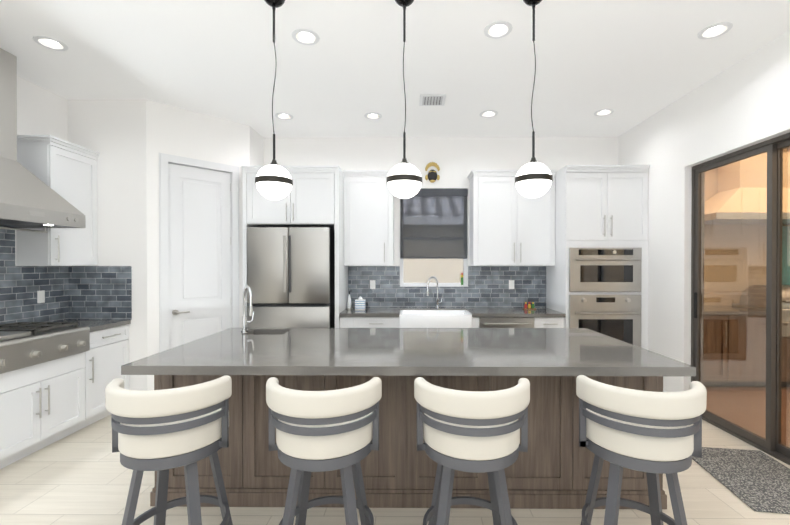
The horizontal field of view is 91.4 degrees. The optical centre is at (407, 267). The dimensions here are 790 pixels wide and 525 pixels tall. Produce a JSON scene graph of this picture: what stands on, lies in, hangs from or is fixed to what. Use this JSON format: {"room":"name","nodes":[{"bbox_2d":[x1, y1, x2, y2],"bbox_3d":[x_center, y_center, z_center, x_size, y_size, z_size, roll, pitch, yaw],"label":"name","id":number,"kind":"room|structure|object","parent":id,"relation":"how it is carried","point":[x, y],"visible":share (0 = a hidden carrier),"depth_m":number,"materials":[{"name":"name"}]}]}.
{"room":"kitchen","nodes":[
{"label":"kitchen","id":0,"kind":"room"},
{"bbox_2d":[0,76,155,385],"bbox_3d":[-3.539,-0.114,0.776,0.156,3.140,8.900,0,0,1],"label":"wall","id":1,"kind":"structure","parent":0,"point":[122,285],"depth_m":3.90,"materials":[{"name":"white paint"}]},
{"bbox_2d":[37,290,44,302],"bbox_3d":[-3.431,0.270,3.608,0.008,0.116,0.072,0,0,1],"label":"electrical outlet","id":2,"kind":"object","parent":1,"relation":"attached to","point":[40,296],"visible":1,"depth_m":3.61,"materials":[{"name":"white plastic"}]},
{"bbox_2d":[16,135,99,265],"bbox_3d":[-3.268,-0.590,3.629,0.341,1.140,0.540,0,0,1],"label":"upper cabinet","id":3,"kind":"object","parent":1,"relation":"attached to","point":[66,170],"visible":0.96,"depth_m":3.52,"materials":[{"name":"white wood"}]},
{"bbox_2d":[156,102,235,353],"bbox_3d":[-2.314,-0.134,4.250,0.562,3.140,0.450,0,0,1],"label":"wall","id":4,"kind":"structure","parent":0,"point":[181,132],"depth_m":4.15,"materials":[{"name":"white paint"}]},
{"bbox_2d":[159,153,238,352],"bbox_3d":[-2.291,0.124,4.275,0.806,2.621,0.150,0,0,-44],"label":"pantry door","id":5,"kind":"structure","parent":4,"relation":"in","point":[198,249],"depth_m":4.23,"materials":[{"name":"white wood"}]},
{"bbox_2d":[232,121,263,327],"bbox_3d":[-1.939,-0.137,4.767,0.101,3.140,0.549,0,0,1],"label":"wall","id":6,"kind":"structure","parent":0,"point":[247,144],"depth_m":4.56,"materials":[{"name":"white paint"}]},
{"bbox_2d":[0,415,789,524],"bbox_3d":[-0.401,1.516,0.756,6.734,0.120,9.200,0,0,1],"label":"floor","id":7,"kind":"structure","parent":0,"point":[82,476],"depth_m":2.37,"materials":[{"name":"tile"}]},
{"bbox_2d":[0,348,95,468],"bbox_3d":[-3.137,1.086,2.802,0.618,0.713,1.288,0,0,1],"label":"base cabinet","id":8,"kind":"object","parent":7,"relation":"on","point":[44,404],"depth_m":3.01,"materials":[{"name":"white wood"}]},
{"bbox_2d":[0,322,89,373],"bbox_3d":[-3.089,0.600,2.766,0.704,0.254,1.216,0,0,1],"label":"rangetop","id":9,"kind":"object","parent":8,"relation":"on","point":[27,345],"visible":1,"depth_m":2.97,"materials":[{"name":"silver metal"}]},
{"bbox_2d":[90,324,128,420],"bbox_3d":[-3.130,1.002,3.612,0.618,0.871,0.591,0,0,1],"label":"base cabinet","id":10,"kind":"object","parent":7,"relation":"on","point":[111,345],"depth_m":3.65,"materials":[{"name":"white wood"}]},
{"bbox_2d":[40,320,130,331],"bbox_3d":[-3.117,0.546,3.638,0.632,0.040,0.520,0,0,1],"label":"countertop","id":11,"kind":"structure","parent":10,"relation":"on","point":[94,325],"depth_m":3.67,"materials":[{"name":"grey stone"}]},
{"bbox_2d":[105,375,232,524],"bbox_3d":[-1.107,0.981,1.838,0.534,0.935,0.501,0,0,1],"label":"stool","id":12,"kind":"object","parent":7,"relation":"on","point":[162,432],"visible":1,"depth_m":1.69,"materials":[{"name":"beige leather"}]},
{"bbox_2d":[247,227,334,327],"bbox_3d":[-1.340,0.486,4.686,0.930,1.894,0.723,0,0,1],"label":"refrigerator","id":13,"kind":"object","parent":7,"relation":"on","point":[291,277],"visible":0.6,"depth_m":4.34,"materials":[{"name":"silver metal"}]},
{"bbox_2d":[241,166,347,327],"bbox_3d":[-1.334,0.133,4.717,1.107,2.598,0.676,0,0,1],"label":"tall cabinet","id":14,"kind":"object","parent":7,"relation":"on","point":[314,197],"visible":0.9,"depth_m":4.42,"materials":[{"name":"white wood"}]},
{"bbox_2d":[266,377,381,524],"bbox_3d":[-0.389,0.982,1.831,0.537,0.935,0.500,0,0,1],"label":"stool","id":15,"kind":"object","parent":7,"relation":"on","point":[324,431],"visible":1,"depth_m":1.67,"materials":[{"name":"white leather"}]},
{"bbox_2d":[340,319,358,327],"bbox_3d":[-0.664,0.996,4.745,0.228,0.871,0.618,0,0,1],"label":"base cabinet","id":16,"kind":"object","parent":7,"relation":"on","point":[344,323],"depth_m":4.43,"materials":[{"name":"white wood"}]},
{"bbox_2d":[359,311,406,327],"bbox_3d":[-0.346,0.996,4.742,0.636,0.871,0.618,0,0,1],"label":"base cabinet","id":17,"kind":"object","parent":7,"relation":"on","point":[401,322],"depth_m":4.44,"materials":[{"name":"white wood"}]},
{"bbox_2d":[339,307,398,318],"bbox_3d":[-0.435,0.540,4.727,0.686,0.040,0.632,0,0,1],"label":"countertop","id":18,"kind":"structure","parent":17,"relation":"on","point":[370,312],"depth_m":4.43,"materials":[{"name":"grey stone"}]},
{"bbox_2d":[346,290,352,308],"bbox_3d":[-0.730,0.401,4.853,0.080,0.234,0.080,0,0,1],"label":"soap bottle","id":19,"kind":"object","parent":18,"relation":"on","point":[349,303],"visible":1,"depth_m":4.83,"materials":[{"name":"white plastic"}]},
{"bbox_2d":[355,296,365,309],"bbox_3d":[-0.588,0.435,4.832,0.121,0.165,0.121,0,0,1],"label":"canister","id":20,"kind":"object","parent":18,"relation":"on","point":[360,302],"visible":1,"depth_m":4.77,"materials":[{"name":"white ceramic"}]},
{"bbox_2d":[150,332,666,508],"bbox_3d":[0.003,1.012,2.844,3.114,0.863,1.052,0,0,1],"label":"kitchen island","id":21,"kind":"object","parent":7,"relation":"on","point":[551,468],"depth_m":2.34,"materials":[{"name":"brown wood"}]},
{"bbox_2d":[121,332,695,375],"bbox_3d":[0.001,0.556,2.568,3.118,0.050,0.959,0,0,1],"label":"island countertop","id":22,"kind":"structure","parent":21,"relation":"on","point":[218,354],"depth_m":2.29,"materials":[{"name":"grey stone"}]},
{"bbox_2d":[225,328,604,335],"bbox_3d":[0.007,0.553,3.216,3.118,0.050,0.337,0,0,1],"label":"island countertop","id":23,"kind":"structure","parent":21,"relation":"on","point":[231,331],"depth_m":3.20,"materials":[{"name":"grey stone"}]},
{"bbox_2d":[241,285,253,331],"bbox_3d":[-1.304,0.335,3.147,0.160,0.386,0.217,0,0,1],"label":"island faucet","id":24,"kind":"object","parent":23,"relation":"on","point":[245,322],"visible":1,"depth_m":3.19,"materials":[{"name":"silver metal"}]},
{"bbox_2d":[407,327,458,327],"bbox_3d":[0.325,1.123,4.723,0.834,0.618,0.646,0,0,1],"label":"base cabinet","id":25,"kind":"object","parent":7,"relation":"on","point":[407,327],"depth_m":4.40,"materials":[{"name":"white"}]},
{"bbox_2d":[414,377,529,524],"bbox_3d":[0.301,0.982,1.825,0.537,0.935,0.500,0,0,1],"label":"stool","id":26,"kind":"object","parent":7,"relation":"on","point":[471,431],"visible":1,"depth_m":1.66,"materials":[{"name":"white leather"}]},
{"bbox_2d":[459,311,542,327],"bbox_3d":[1.099,0.996,4.719,0.841,0.871,0.638,0,0,1],"label":"base cabinet","id":27,"kind":"object","parent":7,"relation":"on","point":[465,321],"depth_m":4.40,"materials":[{"name":"white wood"}]},
{"bbox_2d":[426,276,442,307],"bbox_3d":[0.344,0.312,4.890,0.210,0.410,0.191,0,0,1],"label":"faucet","id":28,"kind":"object","parent":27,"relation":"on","point":[437,298],"visible":1,"depth_m":4.92,"materials":[{"name":"silver metal"}]},
{"bbox_2d":[463,308,562,314],"bbox_3d":[1.274,0.540,4.711,1.064,0.040,0.632,0,0,1],"label":"countertop","id":29,"kind":"structure","parent":27,"relation":"on","point":[470,311],"depth_m":4.60,"materials":[{"name":"grey stone"}]},
{"bbox_2d":[523,302,535,308],"bbox_3d":[1.532,0.472,4.832,0.150,0.091,0.060,0,0,1],"label":"figurines","id":30,"kind":"object","parent":29,"relation":"on","point":[529,306],"visible":1,"depth_m":4.82,"materials":[{"name":"multicoloured"}]},
{"bbox_2d":[543,315,565,327],"bbox_3d":[1.632,0.996,4.713,0.349,0.871,0.638,0,0,1],"label":"base cabinet","id":31,"kind":"object","parent":7,"relation":"on","point":[549,321],"depth_m":4.41,"materials":[{"name":"white wood"}]},
{"bbox_2d":[546,165,649,349],"bbox_3d":[2.275,0.133,4.657,0.933,2.598,0.729,0,0,1],"label":"tall cabinet","id":32,"kind":"object","parent":7,"relation":"on","point":[597,277],"visible":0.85,"depth_m":4.38,"materials":[{"name":"white wood"}]},
{"bbox_2d":[576,375,706,524],"bbox_3d":[1.074,0.982,1.824,0.528,0.935,0.514,0,0,1],"label":"stool","id":33,"kind":"object","parent":7,"relation":"on","point":[652,435],"visible":1,"depth_m":1.67,"materials":[{"name":"white leather"}]},
{"bbox_2d":[692,447,789,513],"bbox_3d":[2.416,1.439,2.655,0.600,0.010,0.830,0,0,8],"label":"doormat","id":34,"kind":"object","parent":7,"relation":"on","point":[757,480],"visible":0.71,"depth_m":2.66,"materials":[{"name":"grey carpet"}]},
{"bbox_2d":[0,0,789,137],"bbox_3d":[-0.401,-1.764,0.738,6.734,0.160,9.200,0,0,1],"label":"ceiling","id":35,"kind":"structure","parent":0,"point":[632,63],"depth_m":3.12,"materials":[{"name":"white paint"}]},
{"bbox_2d":[0,48,85,232],"bbox_3d":[-3.132,-0.998,2.768,0.630,1.391,1.220,0,0,1],"label":"range hood","id":36,"kind":"object","parent":35,"relation":"hanging from","point":[28,199],"visible":0.96,"depth_m":3.02,"materials":[{"name":"silver metal"}]},
{"bbox_2d":[33,35,67,50],"bbox_3d":[-2.691,-1.732,2.908,0.200,0.082,0.200,0,0,1],"label":"recessed light","id":37,"kind":"object","parent":35,"relation":"in","point":[50,43],"visible":0.6,"depth_m":2.93,"materials":[{"name":"white"}]},
{"bbox_2d":[255,0,292,199],"bbox_3d":[-0.822,-1.057,2.376,0.222,1.271,0.222,0,0,1],"label":"pendant light","id":38,"kind":"object","parent":35,"relation":"hanging from","point":[273,180],"visible":1,"depth_m":2.32,"materials":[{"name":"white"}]},
{"bbox_2d":[275,113,292,119],"bbox_3d":[-1.383,-1.740,4.327,0.200,0.082,0.200,0,0,1],"label":"recessed light","id":39,"kind":"object","parent":35,"relation":"in","point":[285,116],"visible":0.67,"depth_m":4.37,"materials":[{"name":"white"}]},
{"bbox_2d":[292,29,319,44],"bbox_3d":[-0.746,-1.731,2.828,0.200,0.082,0.200,0,0,1],"label":"recessed light","id":40,"kind":"object","parent":35,"relation":"in","point":[306,36],"visible":0.81,"depth_m":2.86,"materials":[{"name":"white"}]},
{"bbox_2d":[364,112,381,119],"bbox_3d":[-0.383,-1.740,4.317,0.200,0.082,0.200,0,0,1],"label":"recessed light","id":41,"kind":"object","parent":35,"relation":"in","point":[373,115],"visible":0.71,"depth_m":4.35,"materials":[{"name":"white"}]},
{"bbox_2d":[386,0,421,198],"bbox_3d":[-0.018,-1.060,2.368,0.222,1.264,0.222,0,0,1],"label":"pendant light","id":42,"kind":"object","parent":35,"relation":"hanging from","point":[404,179],"visible":1,"depth_m":2.31,"materials":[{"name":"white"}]},
{"bbox_2d":[419,94,445,105],"bbox_3d":[0.254,-1.695,3.900,0.260,0.012,0.260,0,0,1],"label":"ceiling vent","id":43,"kind":"object","parent":35,"relation":"in","point":[432,99],"visible":1,"depth_m":3.87,"materials":[{"name":"white metal"}]},
{"bbox_2d":[479,110,497,117],"bbox_3d":[0.899,-1.739,4.261,0.200,0.082,0.200,0,0,1],"label":"recessed light","id":44,"kind":"object","parent":35,"relation":"in","point":[488,113],"visible":0.62,"depth_m":4.29,"materials":[{"name":"white"}]},
{"bbox_2d":[484,21,512,38],"bbox_3d":[0.646,-1.731,2.742,0.200,0.082,0.200,0,0,1],"label":"recessed light","id":45,"kind":"object","parent":35,"relation":"in","point":[498,29],"visible":0.75,"depth_m":2.77,"materials":[{"name":"white"}]},
{"bbox_2d":[515,0,552,197],"bbox_3d":[0.774,-1.062,2.361,0.222,1.261,0.222,0,0,1],"label":"pendant light","id":46,"kind":"object","parent":35,"relation":"hanging from","point":[533,178],"visible":1,"depth_m":2.31,"materials":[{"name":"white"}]},
{"bbox_2d":[594,109,613,115],"bbox_3d":[2.152,-1.739,4.219,0.200,0.082,0.200,0,0,1],"label":"recessed light","id":47,"kind":"object","parent":35,"relation":"in","point":[603,112],"visible":0.6,"depth_m":4.25,"materials":[{"name":"white"}]},
{"bbox_2d":[697,22,732,38],"bbox_3d":[2.198,-1.731,2.753,0.200,0.082,0.200,0,0,1],"label":"recessed light","id":48,"kind":"object","parent":35,"relation":"in","point":[715,30],"visible":0.71,"depth_m":2.77,"materials":[{"name":"white"}]},
{"bbox_2d":[264,136,619,307],"bbox_3d":[0.369,-0.139,5.112,4.709,3.140,0.156,0,0,1],"label":"wall","id":49,"kind":"structure","parent":0,"point":[488,286],"depth_m":5.03,"materials":[{"name":"white paint"}]},
{"bbox_2d":[343,170,393,265],"bbox_3d":[-0.462,-0.610,4.860,0.630,1.165,0.366,0,0,1],"label":"upper cabinet","id":50,"kind":"object","parent":49,"relation":"attached to","point":[368,218],"visible":0.9,"depth_m":4.72,"materials":[{"name":"white wood"}]},
{"bbox_2d":[370,280,374,288],"bbox_3d":[-0.453,0.218,5.039,0.072,0.116,0.008,0,0,1],"label":"electrical outlet","id":51,"kind":"object","parent":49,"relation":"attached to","point":[372,284],"visible":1,"depth_m":5.04,"materials":[{"name":"white plastic"}]},
{"bbox_2d":[425,162,439,182],"bbox_3d":[0.327,-1.246,5.011,0.193,0.275,0.052,0,0,1],"label":"wall sconce","id":52,"kind":"object","parent":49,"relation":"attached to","point":[432,176],"visible":0.98,"depth_m":5.00,"materials":[{"name":"gold metal"}]},
{"bbox_2d":[400,259,467,286],"bbox_3d":[0.348,-0.399,5.088,0.891,1.284,0.122,0,0,1],"label":"window","id":53,"kind":"structure","parent":49,"relation":"in","point":[422,284],"depth_m":5.09,"materials":[{"name":"white"}]},
{"bbox_2d":[400,188,467,258],"bbox_3d":[0.348,-0.581,5.062,0.885,0.916,0.040,0,0,1],"label":"window shade","id":54,"kind":"object","parent":49,"relation":"attached to","point":[433,223],"visible":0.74,"depth_m":5.06,"materials":[{"name":"grey fabric"}]},
{"bbox_2d":[509,280,513,288],"bbox_3d":[1.360,0.218,5.022,0.072,0.116,0.008,0,0,1],"label":"electrical outlet","id":55,"kind":"object","parent":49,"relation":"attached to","point":[511,284],"visible":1,"depth_m":5.02,"materials":[{"name":"white plastic"}]},
{"bbox_2d":[467,170,555,265],"bbox_3d":[1.296,-0.610,4.843,1.025,1.165,0.366,0,0,1],"label":"upper cabinet","id":56,"kind":"object","parent":49,"relation":"attached to","point":[510,224],"visible":0.83,"depth_m":4.71,"materials":[{"name":"white wood"}]},
{"bbox_2d":[616,30,789,391],"bbox_3d":[2.781,-0.114,0.717,0.150,3.140,8.900,0,0,1],"label":"wall","id":57,"kind":"structure","parent":0,"point":[744,102],"depth_m":3.81,"materials":[{"name":"white paint"}]},
{"bbox_2d":[691,132,789,464],"bbox_3d":[2.838,0.230,2.201,0.109,2.434,3.203,0,0,1],"label":"door frame","id":58,"kind":"structure","parent":57,"relation":"attached to","point":[773,445],"depth_m":3.18,"materials":[{"name":"brown metal"}]},
{"label":"outside","id":59,"kind":"structure","parent":0,"visible":0},
{"bbox_2d":[704,317,735,386],"bbox_3d":[3.570,0.992,4.914,0.615,0.880,0.675,0,0,1],"label":"base cabinet","id":60,"kind":"object","parent":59,"point":[721,319],"depth_m":4.58,"materials":[{"name":"brown wood"}]},
{"bbox_2d":[704,147,789,447],"bbox_3d":[6.905,0.003,-0.421,8.115,3.180,11.600,0,0,1],"label":"floor","id":61,"kind":"structure","parent":59,"point":[745,399],"depth_m":5.25,"materials":[{"name":"brown"}]},
{"bbox_2d":[704,181,789,220],"bbox_3d":[4.563,-0.843,4.924,1.700,0.350,0.615,0,0,1],"label":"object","id":62,"kind":"object","parent":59,"point":[741,186],"depth_m":4.76,"materials":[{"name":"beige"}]},
{"bbox_2d":[736,317,783,386],"bbox_3d":[4.088,0.993,4.909,0.680,0.880,0.675,0,0,1],"label":"base cabinet","id":63,"kind":"object","parent":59,"point":[741,346],"depth_m":4.58,"materials":[{"name":"brown wood"}]},
{"bbox_2d":[704,305,765,316],"bbox_3d":[4.938,0.533,4.889,3.390,0.040,0.695,0,0,1],"label":"countertop","id":64,"kind":"structure","parent":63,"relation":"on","point":[705,306],"depth_m":4.57,"materials":[{"name":"brown stone"}]},
{"bbox_2d":[733,304,789,336],"bbox_3d":[4.812,0.648,4.858,0.900,0.330,0.670,0,0,1],"label":"base cabinet","id":65,"kind":"object","parent":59,"point":[786,320],"depth_m":4.53,"materials":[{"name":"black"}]},
{"bbox_2d":[784,337,789,386],"bbox_3d":[4.587,0.993,4.904,0.578,0.880,0.675,0,0,1],"label":"base cabinet","id":66,"kind":"object","parent":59,"point":[787,340],"depth_m":4.58,"materials":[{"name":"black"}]},
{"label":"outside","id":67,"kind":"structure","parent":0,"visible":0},
{"bbox_2d":[403,259,462,282],"bbox_3d":[0.061,-1.222,10.087,18.000,5.550,9.500,0,0,1],"label":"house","id":68,"kind":"structure","parent":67,"point":[417,267],"depth_m":8.84,"materials":[{"name":"beige"}]}
]}

